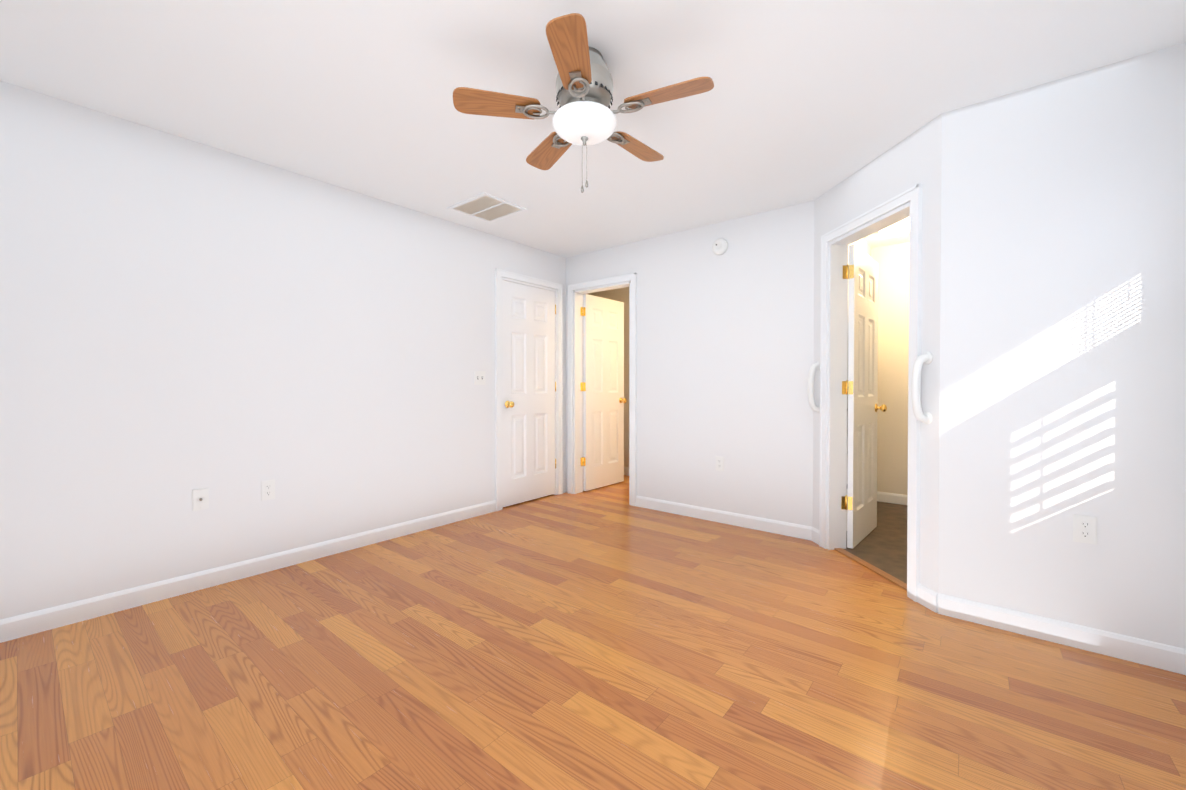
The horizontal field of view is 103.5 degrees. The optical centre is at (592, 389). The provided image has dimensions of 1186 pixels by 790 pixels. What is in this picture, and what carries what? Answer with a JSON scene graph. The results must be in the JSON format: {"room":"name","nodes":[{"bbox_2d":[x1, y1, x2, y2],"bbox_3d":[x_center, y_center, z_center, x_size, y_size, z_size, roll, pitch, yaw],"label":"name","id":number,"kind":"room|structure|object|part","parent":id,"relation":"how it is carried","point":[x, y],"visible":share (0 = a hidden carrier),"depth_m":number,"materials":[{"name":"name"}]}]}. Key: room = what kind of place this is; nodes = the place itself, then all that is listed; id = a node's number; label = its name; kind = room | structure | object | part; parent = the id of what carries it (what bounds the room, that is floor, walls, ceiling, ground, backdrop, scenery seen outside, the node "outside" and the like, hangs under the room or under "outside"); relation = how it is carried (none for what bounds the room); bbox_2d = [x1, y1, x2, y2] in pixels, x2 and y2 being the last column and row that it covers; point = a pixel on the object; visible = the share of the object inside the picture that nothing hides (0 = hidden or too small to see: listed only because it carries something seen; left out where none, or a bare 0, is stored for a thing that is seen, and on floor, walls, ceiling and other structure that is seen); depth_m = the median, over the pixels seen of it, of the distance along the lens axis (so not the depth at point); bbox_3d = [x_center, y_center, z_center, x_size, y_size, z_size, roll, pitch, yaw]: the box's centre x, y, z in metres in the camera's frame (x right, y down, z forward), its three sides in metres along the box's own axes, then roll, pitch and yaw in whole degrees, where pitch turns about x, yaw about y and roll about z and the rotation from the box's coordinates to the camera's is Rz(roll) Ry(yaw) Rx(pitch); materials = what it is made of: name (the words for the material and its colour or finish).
{"room":"empty bedroom","nodes":[
{"label":"empty bedroom","id":0,"kind":"room"},
{"bbox_2d":[0,81,565,619],"bbox_3d":[-1.647,-0.131,3.192,0.120,2.400,4.210,0,1,39],"label":"wall","id":1,"kind":"structure","parent":0,"point":[180,319],"depth_m":2.55,"materials":[{"name":"white paint"}]},
{"bbox_2d":[192,487,208,510],"bbox_3d":[-2.111,0.591,2.519,0.017,0.115,0.070,0,1,39],"label":"outlet","id":2,"kind":"object","parent":1,"relation":"attached to","point":[200,499],"visible":1,"depth_m":2.52,"materials":[{"name":"white plastic"}]},
{"bbox_2d":[0,500,495,642],"bbox_3d":[-1.884,1.025,2.806,0.013,0.095,3.293,0,1,39],"label":"baseboard","id":3,"kind":"structure","parent":1,"relation":"attached to","point":[23,625],"depth_m":2.54,"materials":[{"name":"white paint"}]},
{"bbox_2d":[261,479,274,500],"bbox_3d":[-1.918,0.593,2.764,0.009,0.115,0.070,0,1,39],"label":"electrical outlet","id":4,"kind":"object","parent":1,"relation":"attached to","point":[267,489],"visible":1,"depth_m":2.76,"materials":[{"name":"white plastic"}]},
{"bbox_2d":[474,371,484,384],"bbox_3d":[-0.950,-0.099,3.944,0.019,0.115,0.116,0,1,39],"label":"switch plate","id":5,"kind":"object","parent":1,"relation":"attached to","point":[479,377],"visible":1,"depth_m":3.94,"materials":[{"name":"white plastic"}]},
{"bbox_2d":[502,280,554,506],"bbox_3d":[-0.606,0.035,4.422,0.181,2.018,0.678,0,1,39],"label":"closet door","id":6,"kind":"structure","parent":1,"relation":"in","point":[528,367],"depth_m":4.39,"materials":[{"name":"white paint"}]},
{"bbox_3d":[-0.740,0.132,4.173,0.073,0.066,0.066,0,1,39],"label":"knob","id":7,"kind":"part","parent":6,"relation":"part of","materials":[{"name":"gold metal"}]},
{"bbox_2d":[495,268,562,510],"bbox_3d":[-0.634,0.030,4.445,0.124,2.051,0.722,0,1,39],"label":"door frame","id":8,"kind":"structure","parent":1,"relation":"attached to","point":[527,284],"depth_m":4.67,"materials":[{"name":"white paint"}]},
{"bbox_2d":[0,475,1185,789],"bbox_3d":[0.240,1.134,2.700,6.050,0.120,6.400,0,1,39],"label":"floor","id":9,"kind":"structure","parent":0,"point":[608,637],"depth_m":1.74,"materials":[{"name":"brown wood"}]},
{"bbox_2d":[834,548,906,590],"bbox_3d":[1.673,1.068,2.797,0.050,0.009,0.690,0,1,-6],"label":"threshold","id":10,"kind":"object","parent":9,"relation":"on","point":[889,577],"visible":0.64,"depth_m":2.78,"materials":[{"name":"brown wood"}]},
{"bbox_2d":[844,501,907,583],"bbox_3d":[2.716,1.069,2.935,2.198,0.004,2.278,0,1,39],"label":"bathroom floor","id":11,"kind":"structure","parent":9,"relation":"on","point":[882,545],"depth_m":3.24,"materials":[{"name":"tile"}]},
{"bbox_2d":[0,0,1185,257],"bbox_3d":[0.240,-1.396,2.674,6.050,0.140,6.400,0,1,39],"label":"ceiling","id":12,"kind":"structure","parent":0,"point":[806,100],"depth_m":1.99,"materials":[{"name":"white paint"}]},
{"bbox_2d":[447,192,527,222],"bbox_3d":[-0.777,-1.330,3.444,0.440,0.008,0.395,0,1,39],"label":"ceiling vent","id":13,"kind":"object","parent":12,"relation":"in","point":[487,207],"visible":1,"depth_m":3.43,"materials":[{"name":"white metal"}]},
{"bbox_2d":[453,13,713,192],"bbox_3d":[-0.009,-1.054,1.891,0.975,0.528,0.946,0,1,39],"label":"fan","id":14,"kind":"object","parent":12,"relation":"hanging from","point":[584,113],"visible":1,"depth_m":1.78,"materials":[{"name":"brown wood"}]},
{"bbox_3d":[-0.366,-1.095,1.799,0.330,0.030,0.123,0,1,-12],"label":"blade","id":15,"kind":"part","parent":14,"relation":"part of","materials":[{"name":"brown wood"}]},
{"bbox_3d":[-0.204,-1.099,2.164,0.123,0.030,0.330,0,1,-30],"label":"blade","id":16,"kind":"part","parent":14,"relation":"part of","materials":[{"name":"brown wood"}]},
{"bbox_3d":[-0.070,-1.092,1.532,0.123,0.030,0.330,0,1,6],"label":"blade","id":17,"kind":"part","parent":14,"relation":"part of","materials":[{"name":"brown wood"}]},
{"bbox_3d":[-0.034,-1.049,1.870,0.256,0.086,0.256,0,1,39],"label":"lamp shade","id":18,"kind":"part","parent":14,"relation":"part of","materials":[{"name":"white glass"}]},
{"bbox_3d":[0.194,-1.098,2.122,0.123,0.030,0.330,1,1,42],"label":"blade","id":19,"kind":"part","parent":14,"relation":"part of","materials":[{"name":"brown wood"}]},
{"bbox_3d":[0.277,-1.094,1.731,0.330,0.030,0.123,0,1,24],"label":"blade","id":20,"kind":"part","parent":14,"relation":"part of","materials":[{"name":"brown wood"}]},
{"bbox_2d":[879,221,908,236],"bbox_3d":[2.476,-1.297,3.824,0.250,0.082,0.250,0,1,39],"label":"bathroom light","id":21,"kind":"object","parent":12,"relation":"attached to","point":[900,228],"visible":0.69,"depth_m":3.76,"materials":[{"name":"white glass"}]},
{"bbox_2d":[587,287,628,467],"bbox_3d":[1.031,-0.153,5.276,3.420,2.400,0.120,0,1,39],"label":"wall","id":22,"kind":"structure","parent":0,"point":[620,294],"depth_m":5.71,"materials":[{"name":"beige paint"}]},
{"bbox_2d":[624,467,628,475],"bbox_3d":[0.966,1.000,5.255,3.360,0.095,0.013,0,1,39],"label":"baseboard","id":23,"kind":"structure","parent":22,"relation":"attached to","point":[626,470],"depth_m":5.70,"materials":[{"name":"white paint"}]},
{"bbox_2d":[566,201,813,526],"bbox_3d":[0.679,-0.141,4.095,2.600,2.400,0.120,0,1,39],"label":"wall","id":24,"kind":"structure","parent":0,"point":[725,351],"depth_m":3.71,"materials":[{"name":"white paint"}]},
{"bbox_2d":[568,273,636,505],"bbox_3d":[0.115,0.029,4.553,0.702,2.051,0.124,0,1,39],"label":"door frame","id":25,"kind":"structure","parent":24,"relation":"attached to","point":[578,379],"depth_m":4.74,"materials":[{"name":"white paint"}]},
{"bbox_3d":[-0.117,-0.030,4.793,0.002,1.628,0.034,0,1,39],"label":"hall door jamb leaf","id":26,"kind":"part","parent":25,"relation":"part of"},
{"bbox_2d":[583,294,626,490],"bbox_3d":[0.121,0.029,5.046,0.181,2.018,0.668,0,1,40],"label":"hall door","id":27,"kind":"structure","parent":24,"relation":"in","point":[604,400],"depth_m":5.00,"materials":[{"name":"white paint"}]},
{"bbox_3d":[-0.094,-0.033,4.798,0.042,1.639,0.012,0,1,40],"label":"hall door hinges","id":28,"kind":"part","parent":27,"relation":"part of","materials":[{"name":"gold metal"}]},
{"bbox_3d":[0.339,0.121,5.223,0.073,0.066,0.066,0,1,40],"label":"knob","id":29,"kind":"part","parent":27,"relation":"part of","materials":[{"name":"gold metal"}]},
{"bbox_2d":[716,456,723,470],"bbox_3d":[1.015,0.593,3.747,0.070,0.115,0.009,0,1,39],"label":"electrical outlet","id":30,"kind":"object","parent":24,"relation":"attached to","point":[719,463],"visible":1,"depth_m":3.74,"materials":[{"name":"white plastic"}]},
{"bbox_2d":[712,238,727,254],"bbox_3d":[1.006,-1.137,3.718,0.128,0.128,0.037,0,1,39],"label":"smoke detector","id":31,"kind":"object","parent":24,"relation":"attached to","point":[720,246],"visible":0.98,"depth_m":3.70,"materials":[{"name":"white plastic"}]},
{"bbox_2d":[636,496,811,539],"bbox_3d":[0.974,1.015,3.782,1.493,0.095,0.013,0,1,39],"label":"baseboard","id":32,"kind":"structure","parent":24,"relation":"attached to","point":[770,525],"depth_m":3.70,"materials":[{"name":"white paint"}]},
{"bbox_2d":[848,238,870,279],"bbox_3d":[2.174,-0.139,3.971,0.120,2.400,1.570,0,1,39],"label":"wall","id":33,"kind":"structure","parent":0,"point":[863,245],"depth_m":4.12,"materials":[{"name":"beige paint"}]},
{"bbox_2d":[813,114,941,592],"bbox_3d":[1.673,-0.127,2.784,0.120,2.400,1.061,0,1,-6],"label":"wall","id":34,"kind":"structure","parent":0,"point":[911,160],"depth_m":2.35,"materials":[{"name":"white paint"}]},
{"bbox_2d":[808,361,819,412],"bbox_3d":[1.524,-0.017,3.230,0.083,0.362,0.062,0,1,-6],"label":"grab rail","id":35,"kind":"object","parent":34,"relation":"attached to","point":[811,375],"visible":0.94,"depth_m":3.21,"materials":[{"name":"white plastic"}]},
{"bbox_2d":[811,527,818,544],"bbox_3d":[1.558,1.021,3.260,0.013,0.095,0.114,0,1,-6],"label":"baseboard","id":36,"kind":"structure","parent":34,"relation":"attached to","point":[815,535],"depth_m":3.27,"materials":[{"name":"white paint"}]},
{"bbox_2d":[845,244,886,548],"bbox_3d":[1.939,0.046,3.354,0.181,2.018,0.678,1,1,43],"label":"bathroom door","id":37,"kind":"structure","parent":34,"relation":"in","point":[863,407],"depth_m":3.27,"materials":[{"name":"white paint"}]},
{"bbox_3d":[1.707,-0.016,3.114,0.042,1.639,0.012,1,1,43],"label":"bathroom door hinges","id":38,"kind":"part","parent":37,"relation":"part of","materials":[{"name":"gold metal"}]},
{"bbox_3d":[2.169,0.138,3.522,0.073,0.066,0.066,1,1,43],"label":"knob","id":39,"kind":"part","parent":37,"relation":"part of","materials":[{"name":"gold metal"}]},
{"bbox_2d":[827,202,909,594],"bbox_3d":[1.673,0.047,2.786,0.124,2.051,0.712,0,1,-6],"label":"door frame","id":40,"kind":"structure","parent":34,"relation":"attached to","point":[837,398],"depth_m":3.12,"materials":[{"name":"white paint"}]},
{"bbox_3d":[1.679,-0.013,3.124,0.034,1.628,0.002,0,1,-6],"label":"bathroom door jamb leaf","id":41,"kind":"part","parent":40,"relation":"part of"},
{"bbox_2d":[819,184,921,601],"bbox_3d":[1.603,0.017,2.778,0.022,2.112,0.834,0,1,-6],"label":"trim","id":42,"kind":"structure","parent":34,"relation":"attached to","point":[912,195],"depth_m":2.41,"materials":[{"name":"white paint"}]},
{"bbox_2d":[911,352,932,424],"bbox_3d":[1.620,-0.007,2.319,0.083,0.362,0.062,0,1,-6],"label":"grab rail","id":43,"kind":"object","parent":34,"relation":"attached to","point":[919,414],"visible":0.98,"depth_m":2.30,"materials":[{"name":"white plastic"}]},
{"bbox_2d":[917,583,937,612],"bbox_3d":[1.657,1.030,2.318,0.013,0.095,0.113,0,1,-6],"label":"baseboard","id":44,"kind":"structure","parent":34,"relation":"attached to","point":[927,597],"depth_m":2.31,"materials":[{"name":"white paint"}]},
{"bbox_2d":[871,242,908,494],"bbox_3d":[3.547,-0.137,3.792,2.240,2.400,0.120,0,1,39],"label":"wall","id":45,"kind":"structure","parent":0,"point":[892,261],"depth_m":4.33,"materials":[{"name":"beige paint"}]},
{"bbox_2d":[877,491,907,504],"bbox_3d":[3.459,1.015,3.790,2.120,0.095,0.013,0,1,39],"label":"baseboard","id":46,"kind":"structure","parent":45,"relation":"attached to","point":[901,499],"depth_m":4.34,"materials":[{"name":"white paint"}]},
{"bbox_2d":[938,42,1185,648],"bbox_3d":[2.286,-0.117,1.829,1.490,2.400,0.120,0,1,39],"label":"wall","id":47,"kind":"structure","parent":0,"point":[1063,317],"depth_m":1.97,"materials":[{"name":"white paint"}]},
{"bbox_2d":[938,593,1185,674],"bbox_3d":[1.964,1.033,2.015,0.770,0.095,0.013,0,1,39],"label":"baseboard","id":48,"kind":"structure","parent":47,"relation":"attached to","point":[1146,652],"depth_m":1.97,"materials":[{"name":"white paint"}]},
{"bbox_2d":[1073,514,1096,544],"bbox_3d":[2.047,0.582,1.946,0.070,0.115,0.009,0,1,39],"label":"outlet","id":49,"kind":"object","parent":47,"relation":"attached to","point":[1084,529],"visible":1,"depth_m":1.95,"materials":[{"name":"white plastic"}]}
]}

